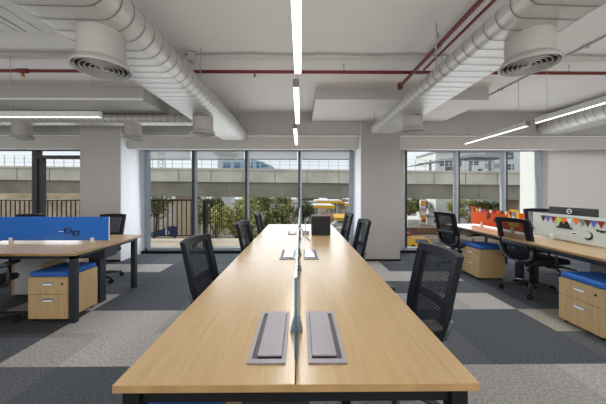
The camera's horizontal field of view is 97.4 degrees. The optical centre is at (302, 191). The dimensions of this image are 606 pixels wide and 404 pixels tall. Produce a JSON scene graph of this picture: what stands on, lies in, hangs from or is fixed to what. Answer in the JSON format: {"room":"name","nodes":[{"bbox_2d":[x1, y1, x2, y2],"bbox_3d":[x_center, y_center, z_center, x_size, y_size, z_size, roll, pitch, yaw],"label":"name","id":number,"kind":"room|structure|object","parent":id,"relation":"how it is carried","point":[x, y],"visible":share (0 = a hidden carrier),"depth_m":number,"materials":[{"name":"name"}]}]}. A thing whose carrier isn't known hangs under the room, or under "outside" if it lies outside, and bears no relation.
{"room":"open-plan office","nodes":[
{"label":"open-plan office","id":0,"kind":"room"},
{"bbox_2d":[0,125,79,134],"bbox_3d":[-6.141,-1.345,5.670,3.620,0.421,0.950,0,0,-1],"label":"beam","id":1,"kind":"structure","parent":0,"point":[4,129],"depth_m":5.21,"materials":[{"name":"paint"}]},
{"bbox_2d":[0,137,79,148],"bbox_3d":[-6.139,-0.998,5.405,3.620,0.272,0.080,0,0,-1],"label":"pelmet","id":2,"kind":"structure","parent":1,"relation":"attached to","point":[5,142],"depth_m":5.37,"materials":[{"name":"paint"}]},
{"bbox_2d":[0,135,79,136],"bbox_3d":[-6.138,-1.119,5.335,3.620,0.029,0.060,0,0,-1],"label":"trim","id":3,"kind":"structure","parent":1,"relation":"attached to","point":[0,135],"depth_m":5.32,"materials":[{"name":"paint"}]},
{"bbox_2d":[0,98,142,99],"bbox_3d":[-5.150,-1.365,3.906,5.570,0.020,0.015,0,0,-1],"label":"trim","id":4,"kind":"structure","parent":0,"point":[0,98],"depth_m":3.92,"materials":[{"name":"paint"}]},
{"bbox_2d":[0,86,181,113],"bbox_3d":[-5.156,-1.456,4.559,5.570,0.201,1.290,0,0,-1],"label":"soffit","id":5,"kind":"structure","parent":0,"point":[150,104],"depth_m":4.00,"materials":[{"name":"paint"}]},
{"bbox_2d":[80,126,119,259],"bbox_3d":[-3.946,-0.098,5.665,0.770,2.916,1.000,0,0,-1],"label":"column","id":6,"kind":"structure","parent":0,"point":[99,145],"depth_m":5.16,"materials":[{"name":"paint"}]},
{"bbox_2d":[120,126,144,260],"bbox_3d":[-3.556,-0.098,5.676,0.010,2.916,0.985,0,0,-1],"label":"wall","id":7,"kind":"structure","parent":0,"point":[132,162],"depth_m":5.54,"materials":[{"name":"white paint"}]},
{"bbox_2d":[142,135,358,136],"bbox_3d":[-1.208,-1.119,5.379,4.680,0.029,0.060,0,0,-1],"label":"trim","id":8,"kind":"structure","parent":7,"relation":"attached to","point":[142,135],"depth_m":5.36,"materials":[{"name":"paint"}]},
{"bbox_2d":[122,112,359,134],"bbox_3d":[-1.212,-1.345,5.714,4.680,0.421,0.950,0,0,-1],"label":"beam","id":9,"kind":"structure","parent":0,"point":[254,123],"depth_m":5.25,"materials":[{"name":"paint"}]},
{"bbox_2d":[128,137,357,149],"bbox_3d":[-1.209,-0.998,5.449,4.680,0.272,0.080,0,0,-1],"label":"pelmet","id":10,"kind":"structure","parent":9,"relation":"attached to","point":[149,143],"depth_m":5.41,"materials":[{"name":"paint"}]},
{"bbox_2d":[0,253,605,403],"bbox_3d":[-0.193,1.360,0.726,16.087,0.001,10.945,0,0,-1],"label":"floor","id":11,"kind":"structure","parent":0,"point":[519,349],"depth_m":2.43,"materials":[{"name":"carpet"}]},
{"bbox_2d":[0,259,20,321],"bbox_3d":[-3.240,0.862,2.584,0.666,0.994,0.702,0,0,-21],"label":"swivel chair","id":12,"kind":"object","parent":11,"relation":"on","point":[5,278],"visible":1,"depth_m":2.72,"materials":[{"name":"black plastic"}]},
{"bbox_2d":[0,214,44,273],"bbox_3d":[-4.458,0.862,4.058,0.666,0.994,0.702,0,0,-3],"label":"swivel chair","id":13,"kind":"object","parent":11,"relation":"on","point":[17,215],"visible":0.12,"depth_m":4.35,"materials":[{"name":"black plastic"}]},
{"bbox_2d":[12,259,55,295],"bbox_3d":[-3.512,1.040,3.568,0.480,0.600,0.280,0,0,-1],"label":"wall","id":14,"kind":"structure","parent":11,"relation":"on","point":[25,267],"depth_m":3.44,"materials":[{"name":"white paint"}]},
{"bbox_2d":[28,262,96,320],"bbox_3d":[-2.657,1.100,2.968,0.410,0.520,0.416,0,0,-1],"label":"drawer pedestal","id":15,"kind":"object","parent":11,"relation":"on","point":[48,287],"visible":0.96,"depth_m":2.77,"materials":[{"name":"brown wood"}]},
{"bbox_2d":[30,262,95,276],"bbox_3d":[-2.657,0.867,2.973,0.402,0.054,0.406,0,0,-1],"label":"cushion","id":16,"kind":"object","parent":15,"relation":"on","point":[62,269],"depth_m":2.86,"materials":[{"name":"blue fabric"}]},
{"bbox_2d":[41,258,88,268],"bbox_3d":[-3.052,1.127,3.511,0.410,0.465,0.416,0,0,-1],"label":"drawer pedestal","id":17,"kind":"object","parent":11,"relation":"on","point":[57,261],"visible":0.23,"depth_m":3.40,"materials":[{"name":"brown wood"}]},
{"bbox_2d":[0,235,143,322],"bbox_3d":[-4.564,0.993,3.249,4.531,0.735,1.181,0,0,-1],"label":"desk","id":18,"kind":"object","parent":11,"relation":"on","point":[97,252],"visible":0.92,"depth_m":3.06,"materials":[{"name":"brown wood"}]},
{"bbox_2d":[0,217,109,242],"bbox_3d":[-3.046,0.467,3.260,1.336,0.314,0.035,0,0,-1],"label":"screen","id":19,"kind":"object","parent":18,"relation":"on","point":[12,229],"visible":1,"depth_m":3.26,"materials":[{"name":"fabric"}]},
{"bbox_2d":[79,246,116,257],"bbox_3d":[-3.060,0.740,3.303,1.340,0.130,0.220,0,0,-1],"label":"cable tray","id":20,"kind":"object","parent":18,"relation":"on","point":[106,253],"depth_m":3.20,"materials":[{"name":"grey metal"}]},
{"bbox_2d":[99,213,126,283],"bbox_3d":[-3.137,0.862,4.070,0.666,0.994,0.702,0,0,3],"label":"swivel chair","id":21,"kind":"object","parent":11,"relation":"on","point":[117,221],"visible":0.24,"depth_m":4.33,"materials":[{"name":"black plastic"}]},
{"bbox_2d":[148,402,241,403],"bbox_3d":[-0.531,1.100,1.217,0.410,0.520,0.416,0,0,-1],"label":"cushion","id":22,"kind":"object","parent":11,"relation":"on","point":[148,402],"visible":0.02,"depth_m":1.06,"materials":[{"name":"blue fabric"}]},
{"bbox_2d":[180,234,218,303],"bbox_3d":[-0.567,0.862,2.135,0.702,0.994,0.666,0,0,4],"label":"swivel chair","id":23,"kind":"object","parent":11,"relation":"on","point":[198,254],"visible":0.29,"depth_m":2.15,"materials":[{"name":"plastic"}]},
{"bbox_2d":[235,220,253,251],"bbox_3d":[-0.448,0.862,3.266,0.702,0.994,0.666,0,0,5],"label":"swivel chair","id":24,"kind":"object","parent":11,"relation":"on","point":[243,227],"visible":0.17,"depth_m":3.31,"materials":[{"name":"black plastic"}]},
{"bbox_2d":[254,212,264,233],"bbox_3d":[-0.500,0.862,4.685,0.702,0.994,0.666,0,0,1],"label":"swivel chair","id":25,"kind":"object","parent":11,"relation":"on","point":[258,216],"visible":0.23,"depth_m":4.74,"materials":[{"name":"black plastic"}]},
{"bbox_2d":[112,224,479,403],"bbox_3d":[-0.038,0.986,2.970,1.194,0.748,4.218,0,0,-1],"label":"desk","id":26,"kind":"object","parent":11,"relation":"on","point":[359,340],"visible":0.91,"depth_m":1.09,"materials":[{"name":"brown wood"}]},
{"bbox_2d":[290,227,302,358],"bbox_3d":[-0.033,0.469,1.652,0.056,0.310,1.355,0,0,-1],"label":"divider","id":27,"kind":"object","parent":26,"relation":"on","point":[296,326],"visible":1,"depth_m":1.18,"materials":[{"name":"white"}]},
{"bbox_2d":[311,215,330,234],"bbox_3d":[0.256,0.486,3.876,0.268,0.275,0.214,0,0,-1],"label":"box","id":28,"kind":"object","parent":26,"relation":"on","point":[320,224],"visible":1,"depth_m":3.77,"materials":[{"name":"black paper"}]},
{"bbox_2d":[340,213,353,242],"bbox_3d":[0.487,0.862,4.506,0.702,0.994,0.666,0,0,-5],"label":"swivel chair","id":29,"kind":"object","parent":11,"relation":"on","point":[348,217],"visible":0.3,"depth_m":4.56,"materials":[{"name":"black plastic"}]},
{"bbox_2d":[352,219,370,259],"bbox_3d":[0.507,0.862,3.466,0.702,0.994,0.666,0,0,-5],"label":"swivel chair","id":30,"kind":"object","parent":11,"relation":"on","point":[363,225],"visible":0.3,"depth_m":3.51,"materials":[{"name":"black plastic"}]},
{"bbox_2d":[341,243,463,403],"bbox_3d":[0.592,0.862,1.722,0.702,0.994,0.666,0,0,-6],"label":"swivel chair","id":31,"kind":"object","parent":11,"relation":"on","point":[433,285],"visible":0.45,"depth_m":1.71,"materials":[{"name":"black plastic"}]},
{"bbox_2d":[434,212,481,252],"bbox_3d":[2.740,0.857,4.682,0.730,1.004,0.693,0,0,-15],"label":"swivel chair","id":32,"kind":"object","parent":11,"relation":"on","point":[446,223],"visible":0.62,"depth_m":4.56,"materials":[{"name":"black plastic"}]},
{"bbox_2d":[462,242,504,279],"bbox_3d":[2.893,1.100,4.286,0.416,0.520,0.410,0,0,-1],"label":"drawer pedestal","id":33,"kind":"object","parent":11,"relation":"on","point":[481,259],"visible":0.91,"depth_m":4.08,"materials":[{"name":"brown wood"}]},
{"bbox_2d":[463,242,499,248],"bbox_3d":[2.898,0.867,4.286,0.406,0.054,0.402,0,0,-1],"label":"cushion","id":34,"kind":"object","parent":33,"relation":"on","point":[470,245],"depth_m":4.22,"materials":[{"name":"blue fabric"}]},
{"bbox_2d":[450,224,605,281],"bbox_3d":[3.364,0.993,2.890,1.181,0.735,4.520,0,0,-1],"label":"desk","id":35,"kind":"object","parent":11,"relation":"on","point":[588,253],"visible":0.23,"depth_m":3.21,"materials":[{"name":"brown wood"}]},
{"bbox_2d":[471,207,524,227],"bbox_3d":[3.249,0.457,4.519,0.036,0.334,1.220,0,0,-1],"label":"screen","id":36,"kind":"object","parent":35,"relation":"on","point":[477,217],"visible":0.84,"depth_m":4.73,"materials":[{"name":"fabric"}]},
{"bbox_2d":[473,208,515,216],"bbox_3d":[3.238,0.351,4.554,0.005,0.076,1.020,0,0,-1],"label":"bunting","id":37,"kind":"object","parent":36,"relation":"attached to","point":[494,211],"visible":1,"depth_m":4.47,"materials":[{"name":"fabric"}]},
{"bbox_2d":[483,236,605,266],"bbox_3d":[3.349,0.740,2.930,0.250,0.130,4.000,0,0,-1],"label":"cable tray","id":38,"kind":"object","parent":35,"relation":"on","point":[483,236],"depth_m":3.24,"materials":[{"name":"grey metal"}]},
{"bbox_2d":[533,212,605,247],"bbox_3d":[3.263,0.457,2.993,0.036,0.334,1.526,0,0,-1],"label":"screen","id":39,"kind":"object","parent":35,"relation":"on","point":[545,228],"visible":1,"depth_m":3.23,"materials":[{"name":"fabric"}]},
{"bbox_2d":[556,221,572,229],"bbox_3d":[3.254,0.412,3.312,0.002,0.097,0.210,0,0,-1],"label":"cutout","id":40,"kind":"object","parent":39,"relation":"attached to","point":[565,225],"visible":1,"depth_m":3.31,"materials":[{"name":"black paper"}]},
{"bbox_2d":[541,215,604,227],"bbox_3d":[3.254,0.364,2.991,0.005,0.091,1.290,0,0,-1],"label":"bunting","id":41,"kind":"object","parent":39,"relation":"attached to","point":[601,223],"visible":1,"depth_m":3.17,"materials":[{"name":"fabric"}]},
{"bbox_2d":[549,206,598,217],"bbox_3d":[3.578,0.420,3.547,0.220,0.410,0.630,0,0,-1],"label":"monitor","id":42,"kind":"object","parent":35,"relation":"on","point":[585,212],"visible":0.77,"depth_m":3.48,"materials":[{"name":"black plastic"}]},
{"bbox_2d":[495,217,570,299],"bbox_3d":[3.080,0.852,3.585,0.751,1.014,0.713,0,0,-11],"label":"swivel chair","id":43,"kind":"object","parent":11,"relation":"on","point":[516,228],"visible":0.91,"depth_m":3.49,"materials":[{"name":"black plastic"}]},
{"bbox_2d":[523,208,576,276],"bbox_3d":[4.171,0.832,4.516,0.700,1.053,0.737,0,0,16],"label":"swivel chair","id":44,"kind":"object","parent":11,"relation":"on","point":[528,212],"visible":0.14,"depth_m":4.81,"materials":[{"name":"black plastic"}]},
{"bbox_2d":[559,271,605,340],"bbox_3d":[2.909,1.100,2.611,0.416,0.520,0.410,0,0,-1],"label":"drawer pedestal","id":45,"kind":"object","parent":11,"relation":"on","point":[582,294],"visible":1,"depth_m":2.58,"materials":[{"name":"brown wood"}]},
{"bbox_2d":[561,271,605,288],"bbox_3d":[2.914,0.867,2.611,0.406,0.054,0.402,0,0,-1],"label":"cushion","id":46,"kind":"object","parent":45,"relation":"on","point":[588,279],"depth_m":2.63,"materials":[{"name":"blue fabric"}]},
{"bbox_2d":[590,263,605,273],"bbox_3d":[3.698,1.090,3.008,0.410,0.500,0.450,0,0,-1],"label":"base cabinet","id":47,"kind":"object","parent":11,"relation":"on","point":[593,267],"visible":0.02,"depth_m":3.15,"materials":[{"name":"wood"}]},
{"bbox_2d":[0,0,605,112],"bbox_3d":[-0.006,-1.681,0.725,16.200,0.250,11.050,0,0,-1],"label":"ceiling","id":48,"kind":"structure","parent":0,"point":[212,26],"depth_m":2.89,"materials":[{"name":"paint"}]},
{"bbox_2d":[0,0,57,31],"bbox_3d":[-2.551,-1.473,0.152,1.200,0.162,4.350,0,0,-1],"label":"cable trunking","id":49,"kind":"object","parent":48,"relation":"attached to","point":[13,18],"visible":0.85,"depth_m":2.18,"materials":[{"name":"metal"}]},
{"bbox_2d":[0,57,101,117],"bbox_3d":[-2.925,-1.208,3.084,1.155,0.696,0.052,0,0,-1],"label":"pendant lamp","id":50,"kind":"object","parent":48,"relation":"hanging from","point":[4,114],"visible":0.98,"depth_m":3.06,"materials":[{"name":"grey metal"}]},
{"bbox_2d":[0,114,192,140],"bbox_3d":[-0.192,-1.234,0.733,16.894,0.639,4.310,0,0,41],"label":"air duct","id":51,"kind":"object","parent":48,"relation":"hanging from","point":[21,128],"visible":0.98,"depth_m":4.56,"materials":[{"name":"grey metal"}]},
{"bbox_2d":[9,0,246,139],"bbox_3d":[-1.350,-1.167,1.613,0.576,0.774,7.250,0,0,-1],"label":"air duct","id":52,"kind":"object","parent":48,"relation":"hanging from","point":[113,39],"visible":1,"depth_m":1.80,"materials":[{"name":"grey metal"}]},
{"bbox_2d":[187,51,196,64],"bbox_3d":[-1.232,-1.475,2.954,0.080,0.130,0.070,0,0,-1],"label":"junction box","id":53,"kind":"object","parent":48,"relation":"attached to","point":[191,55],"visible":1,"depth_m":2.92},
{"bbox_2d":[293,124,297,144],"bbox_3d":[-0.114,-1.208,4.279,0.052,0.696,1.280,0,0,-1],"label":"pendant lamp","id":54,"kind":"object","parent":48,"relation":"hanging from","point":[294,125],"visible":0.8,"depth_m":4.01,"materials":[{"name":"grey metal"}]},
{"bbox_2d":[290,0,301,73],"bbox_3d":[-0.032,-1.208,1.305,0.052,0.696,1.290,0,0,-1],"label":"pendant lamp","id":55,"kind":"object","parent":48,"relation":"hanging from","point":[296,5],"visible":1,"depth_m":1.44,"materials":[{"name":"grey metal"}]},
{"bbox_2d":[293,74,299,123],"bbox_3d":[-0.063,-1.208,2.789,0.052,0.696,1.200,0,0,-1],"label":"pendant lamp","id":56,"kind":"object","parent":48,"relation":"hanging from","point":[295,81],"visible":0.91,"depth_m":2.51,"materials":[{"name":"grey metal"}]},
{"bbox_2d":[0,64,605,77],"bbox_3d":[0.171,-1.470,3.246,13.400,0.171,0.066,0,0,-1],"label":"pipe","id":57,"kind":"object","parent":48,"relation":"hanging from","point":[22,71],"visible":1,"depth_m":3.24,"materials":[{"name":"metal"}]},
{"bbox_2d":[0,52,605,56],"bbox_3d":[0.198,-1.533,3.002,13.450,0.044,0.044,0,0,-1],"label":"conduit","id":58,"kind":"object","parent":48,"relation":"attached to","point":[49,54],"visible":0.63,"depth_m":2.99,"materials":[{"name":"grey metal"}]},
{"bbox_2d":[397,0,484,89],"bbox_3d":[1.352,-1.476,0.840,0.078,0.161,5.655,0,0,-1],"label":"pipe","id":59,"kind":"object","parent":48,"relation":"hanging from","point":[477,3],"visible":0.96,"depth_m":2.53,"materials":[{"name":"metal"}]},
{"bbox_2d":[423,0,496,70],"bbox_3d":[1.494,-1.480,0.624,0.028,0.027,5.220,0,0,-1],"label":"pipe","id":60,"kind":"object","parent":48,"relation":"hanging from","point":[492,2],"visible":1,"depth_m":2.44,"materials":[{"name":"metal"}]},
{"bbox_2d":[371,0,605,133],"bbox_3d":[1.463,-1.190,1.353,0.486,0.729,6.680,0,0,-1],"label":"air duct","id":61,"kind":"object","parent":48,"relation":"hanging from","point":[520,38],"visible":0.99,"depth_m":1.83,"materials":[{"name":"grey metal"}]},
{"bbox_2d":[464,78,529,143],"bbox_3d":[2.953,-1.208,4.162,0.052,0.696,1.330,0,0,-1],"label":"pendant lamp","id":62,"kind":"object","parent":48,"relation":"hanging from","point":[526,123],"visible":0.96,"depth_m":3.89,"materials":[{"name":"grey metal"}]},
{"bbox_2d":[489,35,605,95],"bbox_3d":[3.011,-1.542,2.127,0.060,0.033,6.200,0,0,-1],"label":"conduit","id":63,"kind":"object","parent":48,"relation":"attached to","point":[586,46],"visible":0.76,"depth_m":2.95,"materials":[{"name":"grey metal"}]},
{"bbox_2d":[534,96,605,122],"bbox_3d":[2.946,-1.208,2.667,0.052,0.696,1.380,0,0,-1],"label":"pendant lamp","id":64,"kind":"object","parent":48,"relation":"hanging from","point":[602,100],"visible":0.93,"depth_m":2.88,"materials":[{"name":"grey metal"}]},
{"bbox_2d":[536,104,605,133],"bbox_3d":[4.952,-1.343,3.165,0.606,0.422,4.240,0,0,-1],"label":"air duct","id":65,"kind":"object","parent":48,"relation":"hanging from","point":[594,116],"visible":0.75,"depth_m":4.62,"materials":[{"name":"grey metal"}]},
{"bbox_2d":[141,250,546,253],"bbox_3d":[0.947,1.335,5.889,9.000,0.050,0.040,0,0,-1],"label":"baseboard","id":66,"kind":"structure","parent":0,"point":[401,251],"depth_m":5.84,"materials":[{"name":"black metal"}]},
{"bbox_2d":[353,122,360,239],"bbox_3d":[1.134,-0.098,5.718,0.010,2.916,0.985,0,0,-1],"label":"wall","id":67,"kind":"structure","parent":0,"point":[356,153],"depth_m":5.52,"materials":[{"name":"white paint"}]},
{"bbox_2d":[361,121,399,258],"bbox_3d":[1.519,-0.098,5.714,0.760,2.916,1.000,0,0,-1],"label":"column","id":68,"kind":"structure","parent":0,"point":[380,152],"depth_m":5.21,"materials":[{"name":"grey paint"}]},
{"bbox_2d":[312,99,486,121],"bbox_3d":[1.478,-1.376,4.618,2.598,0.001,1.270,0,0,-1],"label":"soffit","id":69,"kind":"structure","parent":0,"point":[325,110],"depth_m":4.46,"materials":[{"name":"paint"}]},
{"bbox_2d":[312,87,488,116],"bbox_3d":[1.478,-1.466,4.619,2.600,0.179,1.290,0,0,-1],"label":"soffit","id":70,"kind":"structure","parent":0,"point":[377,93],"depth_m":3.97,"materials":[{"name":"paint"}]},
{"bbox_2d":[400,150,403,249],"bbox_3d":[2.071,-0.098,6.069,0.350,2.916,0.300,0,0,-1],"label":"wall","id":71,"kind":"structure","parent":0,"point":[401,151],"depth_m":5.92,"materials":[{"name":"paint"}]},
{"bbox_2d":[400,113,605,135],"bbox_3d":[4.873,-1.345,5.769,5.950,0.421,0.950,0,0,-1],"label":"beam","id":72,"kind":"structure","parent":0,"point":[462,124],"depth_m":5.28,"materials":[{"name":"paint"}]},
{"bbox_2d":[400,137,605,149],"bbox_3d":[4.876,-0.998,5.504,5.950,0.272,0.080,0,0,-1],"label":"pelmet","id":73,"kind":"structure","parent":72,"relation":"attached to","point":[406,143],"depth_m":5.46,"materials":[{"name":"paint"}]},
{"bbox_2d":[400,135,605,137],"bbox_3d":[4.876,-1.119,5.434,5.950,0.029,0.060,0,0,-1],"label":"trim","id":74,"kind":"structure","parent":72,"relation":"attached to","point":[427,136],"depth_m":5.41,"materials":[{"name":"paint"}]},
{"bbox_2d":[520,150,548,212],"bbox_3d":[5.594,1.810,6.291,0.300,8.100,0.760,0,0,-1],"label":"wall","id":75,"kind":"structure","parent":0,"point":[526,158],"depth_m":6.36,"materials":[{"name":"paint"}]},
{"bbox_2d":[549,150,605,217],"bbox_3d":[6.655,-0.098,6.085,2.380,2.916,0.350,0,0,-1],"label":"wall","id":76,"kind":"structure","parent":0,"point":[577,178],"depth_m":5.91,"materials":[{"name":"paint"}]},
{"label":"outside","id":77,"kind":"structure","parent":0,"visible":0},
{"bbox_2d":[151,238,254,246],"bbox_3d":[-5.113,1.500,7.004,7.900,0.220,1.700,0,0,-1],"label":"terrace slab","id":78,"kind":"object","parent":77,"point":[216,242],"depth_m":7.25,"materials":[{"name":"concrete"}]},
{"bbox_2d":[0,199,191,235],"bbox_3d":[-6.042,0.803,7.446,6.072,1.174,0.048,0,0,-1],"label":"railing","id":79,"kind":"object","parent":78,"relation":"on","point":[1,200],"visible":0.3,"depth_m":7.45,"materials":[{"name":"metal"}]},
{"bbox_2d":[203,198,221,238],"bbox_3d":[-2.579,0.802,7.736,0.087,1.176,2.112,0,0,-6],"label":"railing","id":80,"kind":"object","parent":78,"relation":"on","point":[205,202],"visible":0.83,"depth_m":7.30,"materials":[{"name":"metal"}]},
{"bbox_3d":[-0.055,-1.052,6.100,15.800,0.165,0.200,0,0,-1],"label":"lintel","id":81,"kind":"object","parent":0,"visible":0},
{"bbox_2d":[0,149,79,216],"bbox_3d":[-6.144,0.195,6.015,3.620,2.330,0.140,0,0,-1],"label":"window","id":82,"kind":"structure","parent":81,"relation":"attached to","point":[38,159],"depth_m":5.96,"materials":[{"name":"black metal"}]},
{"bbox_2d":[145,150,352,250],"bbox_3d":[-1.215,0.195,6.059,4.680,2.330,0.140,0,0,-1],"label":"window","id":83,"kind":"structure","parent":81,"relation":"attached to","point":[148,247],"depth_m":6.01,"materials":[{"name":"metal"}]},
{"bbox_2d":[404,150,541,249],"bbox_3d":[3.845,0.195,6.100,3.200,2.330,0.150,0,0,-1],"label":"window","id":84,"kind":"structure","parent":81,"relation":"attached to","point":[456,153],"depth_m":6.05,"materials":[{"name":"metal"}]},
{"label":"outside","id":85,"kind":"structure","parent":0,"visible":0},
{"bbox_2d":[151,199,499,246],"bbox_3d":[-0.930,5.960,103.296,240.000,0.200,193.400,0,0,-1],"label":"ground","id":86,"kind":"structure","parent":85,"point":[434,239],"depth_m":45.85,"materials":[{"name":"concrete"}]},
{"bbox_2d":[0,193,79,216],"bbox_3d":[-23.803,2.985,16.936,20.700,5.750,0.300,0,0,-1],"label":"wall","id":87,"kind":"structure","parent":86,"relation":"on","point":[2,195],"depth_m":16.86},
{"bbox_2d":[157,151,166,225],"bbox_3d":[-23.804,-1.209,44.788,1.956,14.142,0.180,0,0,-1],"label":"lattice tower","id":88,"kind":"structure","parent":86,"relation":"on","point":[164,156],"depth_m":44.74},
{"bbox_2d":[151,196,174,236],"bbox_3d":[-19.042,2.696,33.982,5.041,6.341,4.521,0,0,26],"label":"tree","id":89,"kind":"object","parent":86,"relation":"on","point":[153,197],"visible":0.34,"depth_m":34.12,"materials":[{"name":"green plant"}]},
{"bbox_2d":[151,226,176,238],"bbox_3d":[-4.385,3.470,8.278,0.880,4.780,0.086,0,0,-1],"label":"car","id":90,"kind":"object","parent":86,"relation":"on","point":[170,227],"visible":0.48,"depth_m":8.26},
{"bbox_2d":[198,195,230,237],"bbox_3d":[-7.513,3.066,22.424,3.624,5.602,2.511,0,0,-24],"label":"tree","id":91,"kind":"object","parent":86,"relation":"on","point":[200,208],"visible":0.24,"depth_m":21.79,"materials":[{"name":"green plant"}]},
{"bbox_2d":[213,152,238,213],"bbox_3d":[-13.318,-0.440,46.432,3.400,12.600,3.700,0,0,-1],"label":"building","id":92,"kind":"structure","parent":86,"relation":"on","point":[224,155],"depth_m":44.89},
{"bbox_2d":[211,193,264,237],"bbox_3d":[-4.931,2.983,20.413,4.367,5.768,3.358,0,0,-1],"label":"tree","id":93,"kind":"object","parent":86,"relation":"on","point":[229,222],"visible":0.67,"depth_m":19.98,"materials":[{"name":"green plant"}]},
{"bbox_2d":[0,166,519,238],"bbox_3d":[1.246,1.659,28.212,93.000,8.401,6.600,0,0,-1],"label":"viaduct","id":94,"kind":"object","parent":86,"relation":"on","point":[176,182],"visible":0.36,"depth_m":25.13,"materials":[{"name":"concrete"}]},
{"bbox_2d":[220,159,274,168],"bbox_3d":[-5.660,-2.278,28.835,5.800,2.127,2.630,0,0,-1],"label":"train","id":95,"kind":"object","parent":94,"relation":"on","point":[225,163],"visible":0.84,"depth_m":27.53,"materials":[{"name":"metal"}]},
{"bbox_2d":[0,155,519,170],"bbox_3d":[-1.237,-2.626,25.140,70.022,1.694,0.060,0,0,-1],"label":"guard rail","id":96,"kind":"object","parent":94,"relation":"on","point":[4,158],"visible":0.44,"depth_m":25.09,"materials":[{"name":"metal"}]},
{"bbox_2d":[407,154,510,170],"bbox_3d":[17.278,-2.500,30.257,9.900,2.980,3.800,0,0,-1],"label":"shelter","id":97,"kind":"object","parent":94,"relation":"on","point":[486,157],"visible":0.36,"depth_m":29.52,"materials":[{"name":"metal"}]},
{"bbox_2d":[250,197,275,214],"bbox_3d":[-5.612,2.695,37.653,3.713,6.342,3.480,0,0,24],"label":"tree","id":98,"kind":"object","parent":86,"relation":"on","point":[266,201],"visible":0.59,"depth_m":36.86,"materials":[{"name":"green plant"}]},
{"bbox_2d":[263,203,293,227],"bbox_3d":[-2.152,3.396,22.208,2.782,4.944,3.069,0,0,-1],"label":"tree","id":99,"kind":"object","parent":86,"relation":"on","point":[276,215],"visible":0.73,"depth_m":21.75,"materials":[{"name":"green plant"}]},
{"bbox_2d":[272,197,291,207],"bbox_3d":[-7.451,3.759,91.900,7.991,8.124,7.305,0,0,-1],"label":"tree","id":100,"kind":"object","parent":86,"relation":"on","point":[285,201],"visible":0.47,"depth_m":90.94,"materials":[{"name":"green plant"}]},
{"bbox_2d":[290,199,314,223],"bbox_3d":[-0.160,3.505,39.981,4.475,4.728,4.105,0,0,-1],"label":"tree","id":101,"kind":"object","parent":86,"relation":"on","point":[307,209],"visible":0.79,"depth_m":39.34,"materials":[{"name":"green plant"}]},
{"bbox_2d":[293,201,316,220],"bbox_3d":[0.406,3.935,54.906,4.600,3.850,6.200,0,0,-1],"label":"building","id":102,"kind":"structure","parent":86,"relation":"on","point":[295,203],"depth_m":51.99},
{"bbox_2d":[308,203,334,222],"bbox_3d":[2.772,4.070,47.527,5.000,3.580,7.000,0,0,-1],"label":"canopy","id":103,"kind":"object","parent":86,"relation":"on","point":[316,205],"visible":0.43,"depth_m":44.15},
{"bbox_2d":[313,199,342,214],"bbox_3d":[5.642,3.885,62.053,6.000,3.950,8.000,0,0,-1],"label":"canopy","id":104,"kind":"object","parent":86,"relation":"on","point":[336,201],"visible":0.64,"depth_m":58.16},
{"bbox_2d":[325,198,346,212],"bbox_3d":[9.847,3.642,76.490,6.821,7.149,5.411,0,0,26],"label":"tree","id":105,"kind":"object","parent":86,"relation":"on","point":[339,204],"visible":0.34,"depth_m":75.67,"materials":[{"name":"green plant"}]},
{"bbox_2d":[333,214,344,232],"bbox_3d":[5.169,4.510,36.848,1.800,2.700,1.600,0,0,-1],"label":"market stall","id":106,"kind":"object","parent":86,"relation":"on","point":[336,216],"visible":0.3,"depth_m":36.45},
{"bbox_2d":[407,199,417,215],"bbox_3d":[18.099,3.500,45.660,3.538,4.737,3.270,0,0,-1],"label":"tree","id":107,"kind":"object","parent":86,"relation":"on","point":[411,209],"visible":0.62,"depth_m":45.13,"materials":[{"name":"green plant"}]},
{"bbox_2d":[407,216,421,226],"bbox_3d":[17.519,4.910,42.459,2.200,1.900,1.600,0,0,-1],"label":"market stall","id":108,"kind":"object","parent":86,"relation":"on","point":[413,221],"visible":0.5,"depth_m":42.05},
{"bbox_2d":[407,236,432,246],"bbox_3d":[11.656,5.260,27.106,2.600,1.200,1.700,0,0,-1],"label":"car","id":109,"kind":"object","parent":86,"relation":"on","point":[412,241],"visible":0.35,"depth_m":26.30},
{"bbox_2d":[419,200,425,224],"bbox_3d":[20.884,3.610,46.320,1.000,4.300,0.540,0,0,-1],"label":"pylon","id":110,"kind":"object","parent":86,"relation":"on","point":[422,203],"visible":0.92,"depth_m":46.19,"materials":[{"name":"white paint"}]},
{"bbox_2d":[426,214,435,225],"bbox_3d":[22.586,4.935,46.105,2.000,1.850,2.200,0,0,-1],"label":"building","id":111,"kind":"structure","parent":86,"relation":"on","point":[430,219],"depth_m":45.46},
{"bbox_2d":[407,227,472,234],"bbox_3d":[15.674,5.385,36.293,16.000,0.950,0.300,0,0,-1],"label":"wall","id":112,"kind":"structure","parent":86,"relation":"on","point":[413,230],"depth_m":36.16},
{"bbox_2d":[416,152,486,223],"bbox_3d":[28.532,-0.765,52.159,9.400,13.250,8.200,0,0,-1],"label":"building","id":113,"kind":"structure","parent":86,"relation":"on","point":[438,205],"depth_m":48.26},
{"bbox_2d":[446,199,468,218],"bbox_3d":[25.680,3.352,44.410,3.354,5.033,3.971,0,0,28],"label":"tree","id":114,"kind":"object","parent":86,"relation":"on","point":[463,201],"visible":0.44,"depth_m":43.91,"materials":[{"name":"green plant"}]},
{"bbox_2d":[464,201,499,241],"bbox_3d":[20.552,3.386,30.502,3.577,4.965,3.619,0,0,-29],"label":"tree","id":115,"kind":"object","parent":86,"relation":"on","point":[484,205],"visible":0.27,"depth_m":30.41,"materials":[{"name":"green plant"}]},
{"bbox_2d":[485,152,499,209],"bbox_3d":[35.763,-1.015,54.224,5.100,13.750,8.200,0,0,-1],"label":"building","id":116,"kind":"structure","parent":86,"relation":"on","point":[496,163],"depth_m":50.32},
{"bbox_2d":[508,152,519,170],"bbox_3d":[45.095,-1.665,56.308,13.200,15.050,8.200,0,0,-1],"label":"building","id":117,"kind":"structure","parent":86,"relation":"on","point":[515,156],"depth_m":52.38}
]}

